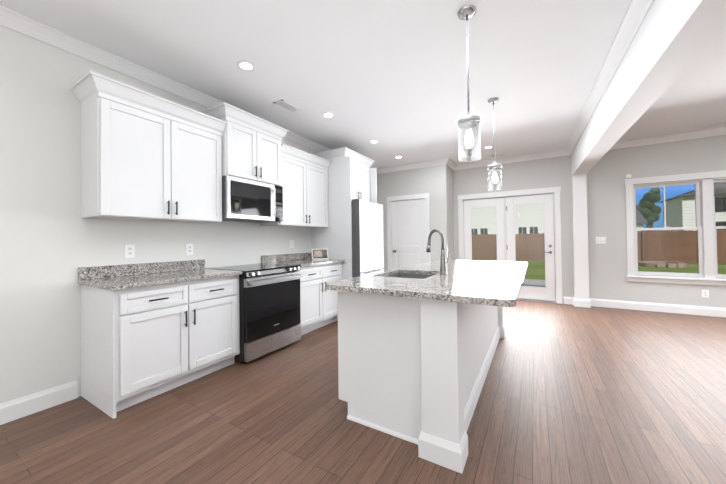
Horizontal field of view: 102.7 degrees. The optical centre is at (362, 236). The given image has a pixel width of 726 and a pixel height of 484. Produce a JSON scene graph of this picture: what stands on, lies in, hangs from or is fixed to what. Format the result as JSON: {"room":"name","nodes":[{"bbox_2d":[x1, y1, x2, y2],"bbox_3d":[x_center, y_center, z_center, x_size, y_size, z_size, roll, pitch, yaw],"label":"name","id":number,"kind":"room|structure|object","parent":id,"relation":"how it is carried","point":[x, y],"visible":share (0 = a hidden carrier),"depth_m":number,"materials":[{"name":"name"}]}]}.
{"room":"kitchen","nodes":[
{"label":"kitchen","id":0,"kind":"room"},
{"bbox_2d":[0,25,318,403],"bbox_3d":[-1.876,-0.129,3.075,0.150,2.790,9.750,-1,-1,31],"label":"wall","id":1,"kind":"structure","parent":0,"point":[51,240],"depth_m":2.18,"materials":[{"name":"beige paint"}]},
{"bbox_2d":[0,380,77,424],"bbox_3d":[-3.212,1.183,0.608,0.016,0.135,3.857,-1,-1,31],"label":"baseboard","id":2,"kind":"structure","parent":1,"relation":"attached to","point":[18,408],"depth_m":2.08,"materials":[{"name":"white wood"}]},
{"bbox_2d":[125,245,134,257],"bbox_3d":[-2.071,0.132,2.578,0.008,0.115,0.072,-1,-1,31],"label":"electrical outlet plate","id":3,"kind":"object","parent":1,"relation":"attached to","point":[129,251],"depth_m":2.58,"materials":[{"name":"white plastic"}]},
{"bbox_2d":[70,71,226,222],"bbox_3d":[-1.833,-0.656,2.607,0.414,1.020,1.057,-1,-1,31],"label":"upper cabinet","id":4,"kind":"object","parent":1,"relation":"attached to","point":[146,156],"visible":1,"depth_m":2.40,"materials":[{"name":"white wood"}]},
{"bbox_2d":[0,5,371,167],"bbox_3d":[-1.943,-1.478,2.773,0.085,0.095,8.849,-1,-1,31],"label":"crown molding","id":5,"kind":"structure","parent":1,"relation":"attached to","point":[13,20],"depth_m":2.42,"materials":[{"name":"white wood"}]},
{"bbox_2d":[186,244,192,254],"bbox_3d":[-1.806,0.134,3.025,0.008,0.115,0.072,-1,-1,31],"label":"electrical outlet plate","id":6,"kind":"object","parent":1,"relation":"attached to","point":[189,247],"depth_m":3.02,"materials":[{"name":"white plastic"}]},
{"bbox_2d":[201,102,288,185],"bbox_3d":[-1.349,-0.974,3.381,0.470,0.705,0.891,-1,-1,31],"label":"upper cabinet","id":7,"kind":"object","parent":1,"relation":"attached to","point":[251,146],"visible":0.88,"depth_m":3.21,"materials":[{"name":"white wood"}]},
{"bbox_2d":[222,175,282,222],"bbox_3d":[-1.345,-0.400,3.376,0.457,0.438,0.755,-1,-1,31],"label":"microwave","id":8,"kind":"object","parent":7,"relation":"attached to","point":[244,200],"visible":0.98,"depth_m":3.21,"materials":[{"name":"grey metal"}]},
{"bbox_2d":[290,240,293,247],"bbox_3d":[-1.052,0.112,4.299,0.008,0.115,0.072,-1,-1,31],"label":"electrical outlet plate","id":9,"kind":"object","parent":1,"relation":"attached to","point":[291,241],"depth_m":4.30,"materials":[{"name":"white plastic"}]},
{"bbox_2d":[261,143,330,227],"bbox_3d":[-0.916,-0.647,4.154,0.414,1.020,1.009,-1,-1,31],"label":"upper cabinet","id":10,"kind":"object","parent":1,"relation":"attached to","point":[304,179],"visible":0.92,"depth_m":4.03,"materials":[{"name":"white wood"}]},
{"bbox_2d":[313,147,374,201],"bbox_3d":[-0.323,-0.940,4.880,0.704,0.760,0.920,-1,-1,31],"label":"upper cabinet","id":11,"kind":"object","parent":1,"relation":"attached to","point":[360,175],"visible":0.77,"depth_m":4.69,"materials":[{"name":"white wood"}]},
{"bbox_2d":[0,300,725,483],"bbox_3d":[2.078,1.237,0.725,9.300,0.100,9.750,-1,-1,31],"label":"floor","id":12,"kind":"structure","parent":0,"point":[570,394],"depth_m":1.91,"materials":[{"name":"brown wood"}]},
{"bbox_2d":[78,259,241,418],"bbox_3d":[-1.700,0.749,2.548,0.654,1.015,1.012,-1,-1,31],"label":"base cabinet","id":13,"kind":"object","parent":12,"relation":"on","point":[150,330],"visible":1,"depth_m":2.26,"materials":[{"name":"white wood"}]},
{"bbox_2d":[205,263,301,362],"bbox_3d":[-1.198,0.801,3.282,0.732,0.918,0.757,-1,-1,31],"label":"stove","id":14,"kind":"object","parent":12,"relation":"on","point":[269,307],"visible":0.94,"depth_m":3.04,"materials":[{"name":"black"}]},
{"bbox_2d":[261,252,344,334],"bbox_3d":[-0.796,0.758,4.075,0.654,1.015,1.010,-1,-1,31],"label":"base cabinet","id":15,"kind":"object","parent":12,"relation":"on","point":[318,304],"visible":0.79,"depth_m":3.90,"materials":[{"name":"white wood"}]},
{"bbox_2d":[312,248,328,259],"bbox_3d":[-0.662,0.271,4.452,0.250,0.164,0.100,0,-1,-21],"label":"smart display","id":16,"kind":"object","parent":15,"relation":"on","point":[318,254],"visible":1,"depth_m":4.42,"materials":[{"name":"white plastic"}]},
{"bbox_2d":[312,156,376,279],"bbox_3d":[-0.289,0.043,4.854,0.758,2.452,0.835,-1,-1,31],"label":"panel","id":17,"kind":"object","parent":12,"relation":"on","point":[335,237],"visible":0.31,"depth_m":4.42,"materials":[{"name":"white wood"}]},
{"bbox_2d":[351,199,383,277],"bbox_3d":[-0.216,0.362,4.806,0.866,1.812,0.773,-1,-1,31],"label":"refrigerator","id":18,"kind":"object","parent":12,"relation":"on","point":[367,240],"visible":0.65,"depth_m":4.44,"materials":[{"name":"grey metal"}]},
{"bbox_2d":[337,292,504,473],"bbox_3d":[0.762,0.790,2.782,0.868,0.880,2.486,-1,-1,31],"label":"kitchen island","id":19,"kind":"object","parent":12,"relation":"on","point":[417,344],"depth_m":1.79,"materials":[{"name":"white wood"}]},
{"bbox_2d":[326,260,525,307],"bbox_3d":[0.865,0.329,2.715,1.125,0.034,2.530,-1,-1,31],"label":"island countertop","id":20,"kind":"structure","parent":19,"relation":"on","point":[498,284],"depth_m":1.89,"materials":[{"name":"grey stone"}]},
{"bbox_2d":[390,272,433,279],"bbox_3d":[0.397,0.447,2.451,0.449,0.222,0.564,-1,-1,31],"label":"sink","id":21,"kind":"object","parent":20,"relation":"in","point":[421,275],"depth_m":2.70,"materials":[{"name":"silver metal"}]},
{"bbox_2d":[426,229,449,274],"bbox_3d":[0.613,0.125,2.411,0.211,0.372,0.129,-1,-1,31],"label":"faucet","id":22,"kind":"object","parent":20,"relation":"on","point":[443,262],"visible":1,"depth_m":2.35,"materials":[{"name":"silver metal"}]},
{"bbox_2d":[571,174,588,299],"bbox_3d":[3.818,0.073,5.105,0.200,2.300,0.150,-1,-1,31],"label":"column","id":23,"kind":"structure","parent":12,"relation":"on","point":[580,237],"depth_m":5.04,"materials":[{"name":"white paint"}]},
{"bbox_2d":[0,0,725,168],"bbox_3d":[2.042,-1.653,0.762,9.300,0.100,9.750,-1,-1,31],"label":"ceiling","id":24,"kind":"structure","parent":0,"point":[390,76],"depth_m":2.62,"materials":[{"name":"paint"}]},
{"bbox_2d":[236,61,255,70],"bbox_3d":[-1.058,-1.538,2.628,0.163,0.003,0.163,-1,-1,22],"label":"recessed light","id":25,"kind":"object","parent":24,"relation":"in","point":[245,65],"depth_m":2.62,"materials":[{"name":"white plastic"}]},
{"bbox_2d":[273,99,300,112],"bbox_3d":[-0.890,-1.529,3.422,0.150,0.006,0.300,-1,-1,31],"label":"ceiling vent","id":26,"kind":"object","parent":24,"relation":"in","point":[287,106],"depth_m":3.41,"materials":[{"name":"grey metal"}]},
{"bbox_2d":[322,112,334,117],"bbox_3d":[-0.437,-1.532,3.677,0.163,0.003,0.163,-1,-1,22],"label":"recessed light","id":27,"kind":"object","parent":24,"relation":"in","point":[326,115],"depth_m":3.68,"materials":[{"name":"white plastic"}]},
{"bbox_2d":[457,5,480,161],"bbox_3d":[0.735,-1.054,2.027,0.156,1.029,0.156,-1,-1,31],"label":"pendant light","id":28,"kind":"object","parent":24,"relation":"hanging from","point":[469,120],"visible":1,"depth_m":2.01,"materials":[{"name":"clear glass"}]},
{"bbox_2d":[487,97,501,190],"bbox_3d":[1.499,-1.047,3.318,0.156,1.029,0.156,-1,-1,31],"label":"pendant light","id":29,"kind":"object","parent":24,"relation":"hanging from","point":[494,167],"visible":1,"depth_m":3.30,"materials":[{"name":"clear glass"}]},
{"bbox_2d":[488,153,505,157],"bbox_3d":[2.552,-1.543,5.544,0.300,0.006,0.150,-1,-1,31],"label":"ceiling vent","id":30,"kind":"object","parent":24,"relation":"in","point":[503,154],"depth_m":5.54,"materials":[{"name":"grey metal"}]},
{"bbox_2d":[571,0,725,175],"bbox_3d":[1.528,-1.347,1.065,0.427,0.490,9.450,-1,-1,31],"label":"beam","id":31,"kind":"structure","parent":24,"relation":"attached to","point":[672,40],"depth_m":2.02,"materials":[{"name":"white paint"}]},
{"bbox_2d":[564,0,653,155],"bbox_3d":[1.403,-1.540,1.139,0.310,0.095,9.451,-1,-1,31],"label":"crown molding","id":32,"kind":"structure","parent":31,"relation":"attached to","point":[635,15],"depth_m":2.52,"materials":[{"name":"white wood"}]},
{"bbox_2d":[377,164,454,270],"bbox_3d":[1.132,-0.122,6.436,1.600,2.790,0.600,-1,-1,31],"label":"wall","id":33,"kind":"structure","parent":0,"point":[436,182],"depth_m":6.00,"materials":[{"name":"grey paint"}]},
{"bbox_2d":[386,193,429,269],"bbox_3d":[0.984,0.197,6.228,0.975,2.150,0.143,-1,-1,31],"label":"door frame","id":34,"kind":"structure","parent":33,"relation":"attached to","point":[425,196],"depth_m":6.25,"materials":[{"name":"white wood"}]},
{"bbox_2d":[391,199,425,268],"bbox_3d":[0.963,0.245,6.180,0.775,2.036,0.103,-1,-1,31],"label":"pantry door","id":35,"kind":"structure","parent":33,"relation":"in","point":[408,232],"depth_m":6.20,"materials":[{"name":"white wood"}]},
{"bbox_2d":[377,158,451,173],"bbox_3d":[1.017,-1.471,6.113,1.595,0.095,0.085,-1,-1,31],"label":"crown molding","id":36,"kind":"structure","parent":33,"relation":"attached to","point":[447,160],"depth_m":6.05,"materials":[{"name":"white wood"}]},
{"bbox_2d":[446,161,455,167],"bbox_3d":[1.825,-1.482,5.995,0.085,0.095,0.480,-1,-1,31],"label":"crown molding","id":37,"kind":"structure","parent":33,"relation":"attached to","point":[453,165],"depth_m":6.05,"materials":[{"name":"white wood"}]},
{"bbox_2d":[453,135,725,307],"bbox_3d":[4.506,-0.184,4.873,9.000,2.790,0.150,-1,-1,31],"label":"wall","id":38,"kind":"structure","parent":0,"point":[606,204],"depth_m":4.95,"materials":[{"name":"grey paint"}]},
{"bbox_2d":[452,150,563,169],"bbox_3d":[2.783,-1.497,5.764,1.970,0.095,0.085,-1,-1,31],"label":"crown molding","id":39,"kind":"structure","parent":38,"relation":"attached to","point":[542,155],"depth_m":5.67,"materials":[{"name":"white wood"}]},
{"bbox_2d":[464,194,554,300],"bbox_3d":[2.854,0.218,5.790,1.608,1.996,0.103,-1,-1,31],"label":"french door","id":40,"kind":"structure","parent":38,"relation":"in","point":[547,292],"depth_m":5.72,"materials":[{"name":"clear glass"}]},
{"bbox_2d":[458,186,561,303],"bbox_3d":[2.881,0.175,5.837,1.834,2.137,0.203,-1,-1,31],"label":"door frame","id":41,"kind":"structure","parent":38,"relation":"attached to","point":[555,191],"depth_m":5.49,"materials":[{"name":"white wood"}]},
{"bbox_2d":[596,237,605,243],"bbox_3d":[4.106,0.068,5.014,0.138,0.115,0.012,-1,-1,31],"label":"switch plate","id":42,"kind":"object","parent":38,"relation":"attached to","point":[600,240],"visible":1,"depth_m":5.01,"materials":[{"name":"white plastic"}]},
{"bbox_2d":[625,173,631,178],"bbox_3d":[4.422,-1.004,4.827,0.090,0.090,0.022,-1,-1,31],"label":"detector","id":43,"kind":"object","parent":38,"relation":"attached to","point":[628,176],"visible":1,"depth_m":4.82,"materials":[{"name":"white plastic"}]},
{"bbox_2d":[587,298,725,316],"bbox_3d":[6.139,1.110,3.800,5.085,0.135,0.016,-1,-1,31],"label":"baseboard","id":44,"kind":"structure","parent":38,"relation":"attached to","point":[645,306],"depth_m":4.63,"materials":[{"name":"white wood"}]},
{"bbox_2d":[610,127,725,149],"bbox_3d":[6.198,-1.565,3.742,4.680,0.095,0.085,-1,-1,31],"label":"crown molding","id":45,"kind":"structure","parent":38,"relation":"attached to","point":[675,137],"depth_m":4.51,"materials":[{"name":"white wood"}]},
{"bbox_2d":[624,170,725,285],"bbox_3d":[5.213,-0.119,4.396,1.914,1.700,0.170,-1,-1,31],"label":"window","id":46,"kind":"structure","parent":38,"relation":"in","point":[706,227],"depth_m":4.49,"materials":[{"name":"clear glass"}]},
{"bbox_2d":[702,290,708,297],"bbox_3d":[5.167,0.867,4.382,0.072,0.115,0.008,-1,-1,31],"label":"electrical outlet plate","id":47,"kind":"object","parent":38,"relation":"attached to","point":[705,293],"depth_m":4.38,"materials":[{"name":"white plastic"}]},
{"label":"outside","id":48,"kind":"structure","parent":0,"visible":0},
{"bbox_2d":[473,253,725,279],"bbox_3d":[42.497,1.734,48.348,150.000,0.200,113.399,-1,-1,31],"label":"lawn","id":49,"kind":"structure","parent":48,"point":[538,273],"depth_m":13.61,"materials":[{"name":"green plant"}]},
{"bbox_2d":[471,203,543,251],"bbox_3d":[14.807,-2.837,40.019,23.800,9.400,12.800,-1,-1,31],"label":"house","id":50,"kind":"structure","parent":49,"relation":"on","point":[484,222],"depth_m":31.79,"materials":[{"name":"white"}]},
{"bbox_2d":[522,279,544,286],"bbox_3d":[4.689,1.521,8.069,5.200,0.100,5.548,-1,-1,31],"label":"patio","id":51,"kind":"structure","parent":49,"relation":"on","point":[538,283],"depth_m":9.25,"materials":[{"name":"concrete"}]},
{"bbox_2d":[472,229,725,263],"bbox_3d":[21.785,0.491,13.394,90.024,1.880,0.110,-1,-1,31],"label":"fence","id":52,"kind":"object","parent":49,"relation":"on","point":[676,244],"depth_m":16.59,"materials":[{"name":"brown wood"}]},
{"bbox_2d":[636,208,648,231],"bbox_3d":[34.359,-1.230,43.538,9.800,5.800,10.800,-1,-1,31],"label":"house","id":53,"kind":"structure","parent":49,"relation":"on","point":[640,218],"depth_m":37.48,"materials":[{"name":"grey"}]},
{"bbox_2d":[636,188,661,230],"bbox_3d":[27.843,-5.269,43.152,68.232,14.026,52.341,-1,-1,31],"label":"trees","id":54,"kind":"object","parent":49,"relation":"on","point":[646,201],"depth_m":52.90,"materials":[{"name":"green plant"}]},
{"bbox_2d":[638,261,685,267],"bbox_3d":[15.082,1.421,14.726,1.720,0.220,1.739,-1,-1,31],"label":"fire pit","id":55,"kind":"object","parent":49,"relation":"on","point":[660,265],"depth_m":14.28,"materials":[{"name":"stone"}]},
{"bbox_2d":[657,182,725,230],"bbox_3d":[34.157,-2.330,24.196,12.800,7.500,5.300,-1,-1,31],"label":"house","id":56,"kind":"structure","parent":49,"relation":"on","point":[683,201],"depth_m":25.13,"materials":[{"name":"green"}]}
]}

